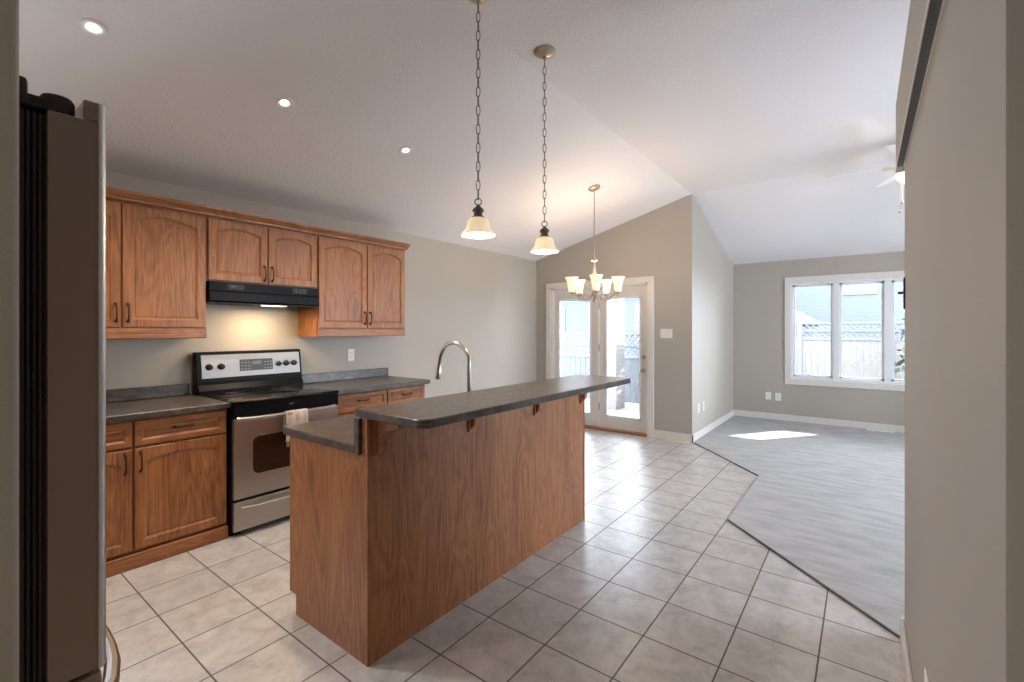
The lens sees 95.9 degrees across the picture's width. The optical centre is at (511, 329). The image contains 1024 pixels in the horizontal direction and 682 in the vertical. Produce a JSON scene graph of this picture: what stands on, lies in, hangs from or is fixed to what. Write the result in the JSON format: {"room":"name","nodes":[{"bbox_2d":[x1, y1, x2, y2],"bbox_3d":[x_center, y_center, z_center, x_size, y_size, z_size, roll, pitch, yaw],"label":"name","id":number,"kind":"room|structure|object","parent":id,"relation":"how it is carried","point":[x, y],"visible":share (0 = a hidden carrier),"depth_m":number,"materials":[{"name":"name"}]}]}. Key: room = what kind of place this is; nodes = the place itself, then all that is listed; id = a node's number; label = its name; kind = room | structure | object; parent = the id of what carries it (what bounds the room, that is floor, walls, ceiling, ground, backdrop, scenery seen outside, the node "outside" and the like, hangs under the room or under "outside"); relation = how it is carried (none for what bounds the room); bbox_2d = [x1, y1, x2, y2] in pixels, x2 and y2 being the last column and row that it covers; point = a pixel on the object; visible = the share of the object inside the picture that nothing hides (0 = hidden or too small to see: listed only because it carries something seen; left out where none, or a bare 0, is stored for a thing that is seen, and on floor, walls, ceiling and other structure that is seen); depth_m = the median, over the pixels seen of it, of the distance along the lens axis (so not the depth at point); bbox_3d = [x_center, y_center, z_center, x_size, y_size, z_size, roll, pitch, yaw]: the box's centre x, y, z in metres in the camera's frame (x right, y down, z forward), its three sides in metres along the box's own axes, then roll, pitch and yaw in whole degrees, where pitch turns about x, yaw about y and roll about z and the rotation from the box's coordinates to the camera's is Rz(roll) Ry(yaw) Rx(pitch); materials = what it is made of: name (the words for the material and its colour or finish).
{"room":"kitchen","nodes":[
{"label":"kitchen","id":0,"kind":"room"},
{"bbox_2d":[0,0,18,681],"bbox_3d":[-0.916,-0.172,0.251,0.040,3.145,0.888,0,0,37],"label":"wall","id":1,"kind":"structure","parent":0,"point":[9,9],"depth_m":0.58,"materials":[{"name":"beige paint"}]},
{"bbox_2d":[106,170,535,397],"bbox_3d":[-2.189,0.015,3.915,0.150,2.770,8.570,0,0,37],"label":"wall","id":2,"kind":"structure","parent":0,"point":[484,301],"depth_m":5.19,"materials":[{"name":"beige paint"}]},
{"bbox_2d":[106,383,189,402],"bbox_3d":[-2.713,0.443,3.086,0.020,0.086,0.956,0,0,37],"label":"backsplash","id":3,"kind":"structure","parent":2,"relation":"attached to","point":[137,393],"depth_m":3.25,"materials":[{"name":"stone"}]},
{"bbox_2d":[106,198,206,338],"bbox_3d":[-2.569,-0.379,2.989,0.365,0.873,0.947,0,0,37],"label":"upper cabinet","id":4,"kind":"object","parent":2,"relation":"attached to","point":[156,256],"visible":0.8,"depth_m":3.03,"materials":[{"name":"brown wood"}]},
{"bbox_2d":[106,186,410,249],"bbox_3d":[-2.006,-0.844,3.712,0.383,0.057,2.780,0,0,37],"label":"crown molding","id":5,"kind":"structure","parent":2,"relation":"attached to","point":[111,193],"depth_m":3.41,"materials":[{"name":"brown wood"}]},
{"bbox_2d":[206,216,316,288],"bbox_3d":[-2.028,-0.584,3.698,0.365,0.463,0.835,0,0,37],"label":"upper cabinet","id":6,"kind":"object","parent":2,"relation":"attached to","point":[236,251],"visible":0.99,"depth_m":3.56,"materials":[{"name":"brown wood"}]},
{"bbox_2d":[206,281,318,307],"bbox_3d":[-2.029,-0.270,3.701,0.360,0.161,0.824,0,0,37],"label":"range hood","id":7,"kind":"object","parent":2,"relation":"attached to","point":[217,292],"visible":1,"depth_m":3.55,"materials":[{"name":"black metal"}]},
{"bbox_2d":[302,368,387,383],"bbox_3d":[-1.623,0.443,4.515,0.020,0.086,0.999,0,0,37],"label":"backsplash","id":8,"kind":"structure","parent":2,"relation":"attached to","point":[365,373],"depth_m":4.48,"materials":[{"name":"stone"}]},
{"bbox_2d":[348,349,353,360],"bbox_3d":[-1.593,0.247,4.566,0.008,0.118,0.075,0,0,37],"label":"wall outlet","id":9,"kind":"object","parent":2,"relation":"attached to","point":[350,351],"visible":1,"depth_m":4.56,"materials":[{"name":"white plastic"}]},
{"bbox_2d":[298,235,404,336],"bbox_3d":[-1.488,-0.379,4.407,0.365,0.873,0.946,0,0,37],"label":"upper cabinet","id":10,"kind":"object","parent":2,"relation":"attached to","point":[361,286],"visible":0.99,"depth_m":4.25,"materials":[{"name":"brown wood"}]},
{"bbox_2d":[19,0,910,264],"bbox_3d":[1.171,-1.430,2.723,6.940,0.830,11.050,0,0,37],"label":"ceiling","id":11,"kind":"structure","parent":0,"point":[655,104],"depth_m":3.15,"materials":[{"name":"white paint"}]},
{"bbox_2d":[78,18,107,36],"bbox_3d":[-1.931,-1.392,2.127,0.100,0.030,0.104,0,0,37],"label":"recessed light","id":12,"kind":"object","parent":11,"relation":"in","point":[92,27],"visible":1,"depth_m":2.12,"materials":[{"name":"white paint"}]},
{"bbox_2d":[275,97,293,108],"bbox_3d":[-1.394,-1.392,2.830,0.100,0.030,0.104,0,0,37],"label":"recessed light","id":13,"kind":"object","parent":11,"relation":"in","point":[283,102],"visible":1,"depth_m":2.82,"materials":[{"name":"white paint"}]},
{"bbox_2d":[399,146,411,153],"bbox_3d":[-0.824,-1.392,3.578,0.100,0.030,0.104,0,0,37],"label":"recessed light","id":14,"kind":"object","parent":11,"relation":"in","point":[406,149],"visible":1,"depth_m":3.57,"materials":[{"name":"white paint"}]},
{"bbox_2d":[461,0,495,238],"bbox_3d":[-0.170,-1.077,2.325,0.179,1.234,0.179,0,0,37],"label":"pendant lamp","id":15,"kind":"object","parent":11,"relation":"hanging from","point":[478,227],"visible":1,"depth_m":2.31,"materials":[{"name":"beige metal"}]},
{"bbox_2d":[530,45,558,253],"bbox_3d":[0.198,-1.077,2.807,0.179,1.234,0.179,0,0,37],"label":"pendant lamp","id":16,"kind":"object","parent":11,"relation":"hanging from","point":[544,244],"visible":1,"depth_m":2.79,"materials":[{"name":"beige metal"}]},
{"bbox_2d":[565,184,624,302],"bbox_3d":[0.900,-0.917,4.971,0.632,1.264,0.620,0,0,37],"label":"chandelier","id":17,"kind":"object","parent":11,"relation":"hanging from","point":[573,282],"visible":1,"depth_m":4.91,"materials":[{"name":"white glass"}]},
{"bbox_2d":[823,144,904,212],"bbox_3d":[3.482,-1.358,4.044,1.252,0.674,1.295,0,0,37],"label":"ceiling fan","id":18,"kind":"object","parent":11,"relation":"hanging from","point":[900,176],"visible":0.27,"depth_m":4.12,"materials":[{"name":"white paint"}]},
{"bbox_2d":[100,428,904,681],"bbox_3d":[0.465,1.450,1.796,6.940,0.100,8.720,0,0,37],"label":"floor","id":19,"kind":"structure","parent":0,"point":[655,583],"depth_m":2.27,"materials":[{"name":"tile"}]},
{"bbox_2d":[19,75,120,681],"bbox_3d":[-1.206,0.528,0.659,0.924,1.744,0.905,0,0,37],"label":"refrigerator","id":20,"kind":"object","parent":19,"relation":"on","point":[65,636],"visible":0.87,"depth_m":0.65,"materials":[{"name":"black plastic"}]},
{"bbox_2d":[106,409,227,577],"bbox_3d":[-2.444,0.963,2.906,0.665,0.875,0.967,0,0,37],"label":"base cabinet","id":21,"kind":"object","parent":19,"relation":"on","point":[166,476],"visible":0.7,"depth_m":2.83,"materials":[{"name":"brown wood"}]},
{"bbox_2d":[106,383,230,422],"bbox_3d":[-2.448,0.462,2.902,0.664,0.124,0.986,0,0,37],"label":"countertop","id":22,"kind":"structure","parent":21,"relation":"on","point":[124,404],"depth_m":3.08,"materials":[{"name":"stone"}]},
{"bbox_2d":[193,349,338,534],"bbox_3d":[-1.873,0.784,3.573,0.749,1.232,0.796,0,0,37],"label":"range","id":23,"kind":"object","parent":19,"relation":"on","point":[259,386],"visible":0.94,"depth_m":3.33,"materials":[{"name":"silver metal"}]},
{"bbox_2d":[198,385,338,404],"bbox_3d":[-1.891,0.493,3.593,0.690,0.022,0.780,0,0,37],"label":"cooktop","id":24,"kind":"object","parent":23,"relation":"in","point":[269,394],"depth_m":3.50,"materials":[{"name":"black glass"}]},
{"bbox_2d":[283,408,307,446],"bbox_3d":[-1.574,0.708,3.368,0.052,0.254,0.168,0,0,37],"label":"kitchen towel","id":25,"kind":"object","parent":23,"relation":"hanging from","point":[298,416],"visible":0.53,"depth_m":3.34,"materials":[{"name":"fabric"}]},
{"bbox_2d":[336,384,424,416],"bbox_3d":[-1.373,0.963,4.309,0.665,0.875,0.963,0,0,37],"label":"base cabinet","id":26,"kind":"object","parent":19,"relation":"on","point":[347,404],"visible":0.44,"depth_m":4.06,"materials":[{"name":"brown wood"}]},
{"bbox_2d":[302,368,429,394],"bbox_3d":[-1.367,0.462,4.320,0.664,0.124,0.999,0,0,37],"label":"countertop","id":27,"kind":"structure","parent":26,"relation":"on","point":[352,381],"depth_m":4.32,"materials":[{"name":"stone"}]},
{"bbox_2d":[290,393,586,666],"bbox_3d":[-0.230,0.883,2.810,0.803,1.034,1.874,0,0,37],"label":"kitchen island","id":28,"kind":"object","parent":19,"relation":"on","point":[388,539],"visible":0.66,"depth_m":2.22,"materials":[{"name":"brown wood"}]},
{"bbox_2d":[283,415,361,454],"bbox_3d":[-0.323,0.517,2.884,0.649,0.291,1.905,0,0,37],"label":"island countertop","id":29,"kind":"structure","parent":28,"relation":"on","point":[344,433],"depth_m":2.19,"materials":[{"name":"stone"}]},
{"bbox_2d":[434,341,470,391],"bbox_3d":[-0.371,0.275,2.725,0.310,0.423,0.122,0,0,37],"label":"kitchen faucet","id":30,"kind":"object","parent":29,"relation":"on","point":[437,376],"visible":0.7,"depth_m":2.72,"materials":[{"name":"silver metal"}]},
{"bbox_2d":[355,374,629,428],"bbox_3d":[0.091,0.347,2.561,0.422,0.035,1.907,0,0,37],"label":"bar","id":31,"kind":"object","parent":28,"relation":"on","point":[432,412],"visible":1,"depth_m":2.15,"materials":[{"name":"stone"}]},
{"bbox_2d":[664,439,689,443],"bbox_3d":[2.062,1.394,5.775,0.295,0.012,0.105,0,0,37],"label":"floor vent","id":32,"kind":"object","parent":19,"relation":"in","point":[668,440],"visible":1,"depth_m":5.75,"materials":[{"name":"beige metal"}]},
{"bbox_2d":[696,443,899,637],"bbox_3d":[1.973,1.395,3.906,0.505,0.010,3.615,0,0,14],"label":"trim","id":33,"kind":"structure","parent":19,"relation":"on","point":[730,521],"depth_m":2.59,"materials":[{"name":"grey"}]},
{"bbox_2d":[693,415,904,634],"bbox_3d":[3.451,1.396,3.782,4.300,0.008,6.200,0,0,37],"label":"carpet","id":34,"kind":"object","parent":19,"relation":"on","point":[829,500],"visible":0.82,"depth_m":3.72,"materials":[{"name":"grey carpet"}]},
{"bbox_2d":[867,429,894,432],"bbox_3d":[5.069,1.386,6.349,0.300,0.012,0.105,0,0,37],"label":"floor register","id":35,"kind":"object","parent":34,"relation":"on","point":[867,429],"visible":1,"depth_m":6.33,"materials":[{"name":"white plastic"}]},
{"bbox_2d":[536,194,695,434],"bbox_3d":[1.354,-0.158,6.507,2.340,3.115,0.150,0,0,37],"label":"wall","id":36,"kind":"structure","parent":0,"point":[660,243],"depth_m":5.96,"materials":[{"name":"beige paint"}]},
{"bbox_2d":[546,276,653,436],"bbox_3d":[1.223,0.347,6.575,1.670,2.105,0.220,0,0,37],"label":"door","id":37,"kind":"structure","parent":36,"relation":"in","point":[642,288],"depth_m":6.49,"materials":[{"name":"white wood"}]},
{"bbox_2d":[660,329,671,337],"bbox_3d":[1.981,0.045,5.928,0.155,0.118,0.010,0,0,37],"label":"light switch","id":38,"kind":"object","parent":36,"relation":"attached to","point":[664,333],"visible":1,"depth_m":5.93,"materials":[{"name":"white plastic"}]},
{"bbox_2d":[654,430,692,442],"bbox_3d":[2.051,1.350,5.872,0.490,0.100,0.015,0,0,37],"label":"baseboard","id":39,"kind":"structure","parent":36,"relation":"attached to","point":[657,433],"depth_m":5.86,"materials":[{"name":"white wood"}]},
{"bbox_2d":[696,201,732,431],"bbox_3d":[2.961,-0.147,6.809,0.150,3.095,2.280,0,0,37],"label":"wall","id":40,"kind":"structure","parent":0,"point":[714,267],"depth_m":6.51,"materials":[{"name":"beige paint"}]},
{"bbox_2d":[692,410,733,441],"bbox_3d":[2.931,1.350,6.634,0.015,0.100,2.295,0,0,37],"label":"baseboard","id":41,"kind":"structure","parent":40,"relation":"attached to","point":[711,426],"depth_m":6.42,"materials":[{"name":"white wood"}]},
{"bbox_2d":[733,251,904,425],"bbox_3d":[5.436,0.115,6.261,4.450,2.570,0.150,0,0,37],"label":"wall","id":42,"kind":"structure","parent":0,"point":[758,288],"depth_m":7.15,"materials":[{"name":"beige paint"}]},
{"bbox_2d":[765,392,770,399],"bbox_3d":[4.020,1.032,7.241,0.078,0.118,0.008,0,0,37],"label":"wall outlet","id":43,"kind":"object","parent":42,"relation":"attached to","point":[767,394],"visible":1,"depth_m":7.24,"materials":[{"name":"white plastic"}]},
{"bbox_2d":[775,393,780,400],"bbox_3d":[4.128,1.038,7.159,0.078,0.118,0.008,0,0,37],"label":"wall outlet","id":44,"kind":"object","parent":42,"relation":"attached to","point":[777,395],"visible":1,"depth_m":7.15,"materials":[{"name":"white plastic"}]},
{"bbox_2d":[734,410,904,432],"bbox_3d":[5.332,1.350,6.237,4.285,0.100,0.015,0,0,37],"label":"baseboard","id":45,"kind":"structure","parent":42,"relation":"attached to","point":[845,423],"depth_m":6.80,"materials":[{"name":"white wood"}]},
{"bbox_2d":[785,270,904,390],"bbox_3d":[4.993,0.013,6.579,1.900,1.635,0.162,0,0,37],"label":"window","id":46,"kind":"structure","parent":42,"relation":"in","point":[887,279],"depth_m":6.71,"materials":[{"name":"white plastic"}]},
{"bbox_2d":[896,0,927,172],"bbox_3d":[1.552,-0.907,1.132,0.855,0.325,2.018,0,0,37],"label":"wall","id":47,"kind":"structure","parent":0,"point":[917,10],"depth_m":1.56,"materials":[{"name":"beige paint"}]},
{"bbox_2d":[895,0,944,173],"bbox_3d":[1.187,-0.744,1.341,0.023,0.001,1.908,0,0,37],"label":"trim","id":48,"kind":"structure","parent":47,"relation":"attached to","point":[935,5],"depth_m":1.32,"materials":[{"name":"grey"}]},
{"bbox_2d":[905,0,1023,681],"bbox_3d":[1.522,0.328,1.092,0.805,2.145,1.858,0,0,37],"label":"wall","id":49,"kind":"structure","parent":0,"point":[964,164],"depth_m":0.83,"materials":[{"name":"beige paint"}]},
{"bbox_2d":[898,277,904,308],"bbox_3d":[1.735,-0.164,2.056,0.025,0.137,0.037,0,0,37],"label":"gate latch","id":50,"kind":"object","parent":49,"relation":"attached to","point":[903,291],"visible":1,"depth_m":2.04,"materials":[{"name":"brown metal"}]},
{"bbox_2d":[900,617,912,681],"bbox_3d":[1.206,1.350,1.355,0.015,0.100,1.853,0,0,37],"label":"baseboard","id":51,"kind":"structure","parent":49,"relation":"attached to","point":[903,636],"depth_m":1.88,"materials":[{"name":"white wood"}]},
{"bbox_2d":[924,668,928,681],"bbox_3d":[1.176,1.038,1.310,0.008,0.118,0.075,0,0,37],"label":"wall outlet","id":52,"kind":"object","parent":49,"relation":"attached to","point":[926,678],"visible":1,"depth_m":1.31,"materials":[{"name":"white plastic"}]},
{"label":"outside","id":53,"kind":"structure","parent":0,"visible":0},
{"bbox_2d":[585,398,638,417],"bbox_3d":[0.943,1.540,8.953,5.640,0.040,3.220,0,0,37],"label":"deck","id":54,"kind":"object","parent":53,"point":[631,410],"depth_m":8.71,"materials":[{"name":"white"}]},
{"bbox_2d":[561,332,638,402],"bbox_3d":[1.971,0.745,10.086,5.400,1.550,0.090,0,0,37],"label":"privacy fence","id":55,"kind":"object","parent":54,"relation":"on","point":[571,364],"visible":0.16,"depth_m":10.29,"materials":[{"name":"grey"}]},
{"bbox_2d":[608,298,624,409],"bbox_3d":[1.931,0.010,9.029,0.400,3.020,0.400,0,0,37],"label":"brick pillar","id":56,"kind":"structure","parent":54,"relation":"on","point":[616,307],"depth_m":8.83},
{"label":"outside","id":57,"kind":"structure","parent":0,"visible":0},
{"bbox_3d":[14.009,2.010,18.367,50.000,0.020,33.800,0,0,37],"label":"ground","id":58,"kind":"structure","parent":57,"visible":0},
{"bbox_2d":[561,298,638,355],"bbox_3d":[2.532,-0.600,19.726,10.700,5.200,6.360,0,0,37],"label":"house","id":59,"kind":"structure","parent":58,"relation":"on","point":[575,315],"depth_m":16.31,"materials":[{"name":"white"}]},
{"bbox_2d":[796,310,822,337],"bbox_3d":[8.071,0.625,13.715,2.000,2.750,1.900,0,0,37],"label":"garden shed","id":60,"kind":"object","parent":58,"relation":"on","point":[799,315],"visible":0.04,"depth_m":12.66,"materials":[{"name":"grey"}]},
{"bbox_2d":[796,318,904,378],"bbox_3d":[8.181,0.860,11.386,9.300,2.280,0.090,0,0,37],"label":"privacy fence","id":61,"kind":"object","parent":58,"relation":"on","point":[812,354],"visible":0.18,"depth_m":11.32,"materials":[{"name":"grey"}]},
{"bbox_2d":[796,282,904,377],"bbox_3d":[13.970,-1.700,18.233,7.300,7.400,6.860,0,0,37],"label":"house","id":62,"kind":"structure","parent":58,"relation":"on","point":[860,302],"depth_m":16.08,"materials":[{"name":"white"}]},
{"bbox_2d":[894,309,904,378],"bbox_3d":[8.828,0.564,9.814,1.274,2.872,1.382,0,0,-38],"label":"shrub","id":63,"kind":"object","parent":58,"relation":"on","point":[900,362],"visible":0.06,"depth_m":10.16,"materials":[{"name":"green plant"}]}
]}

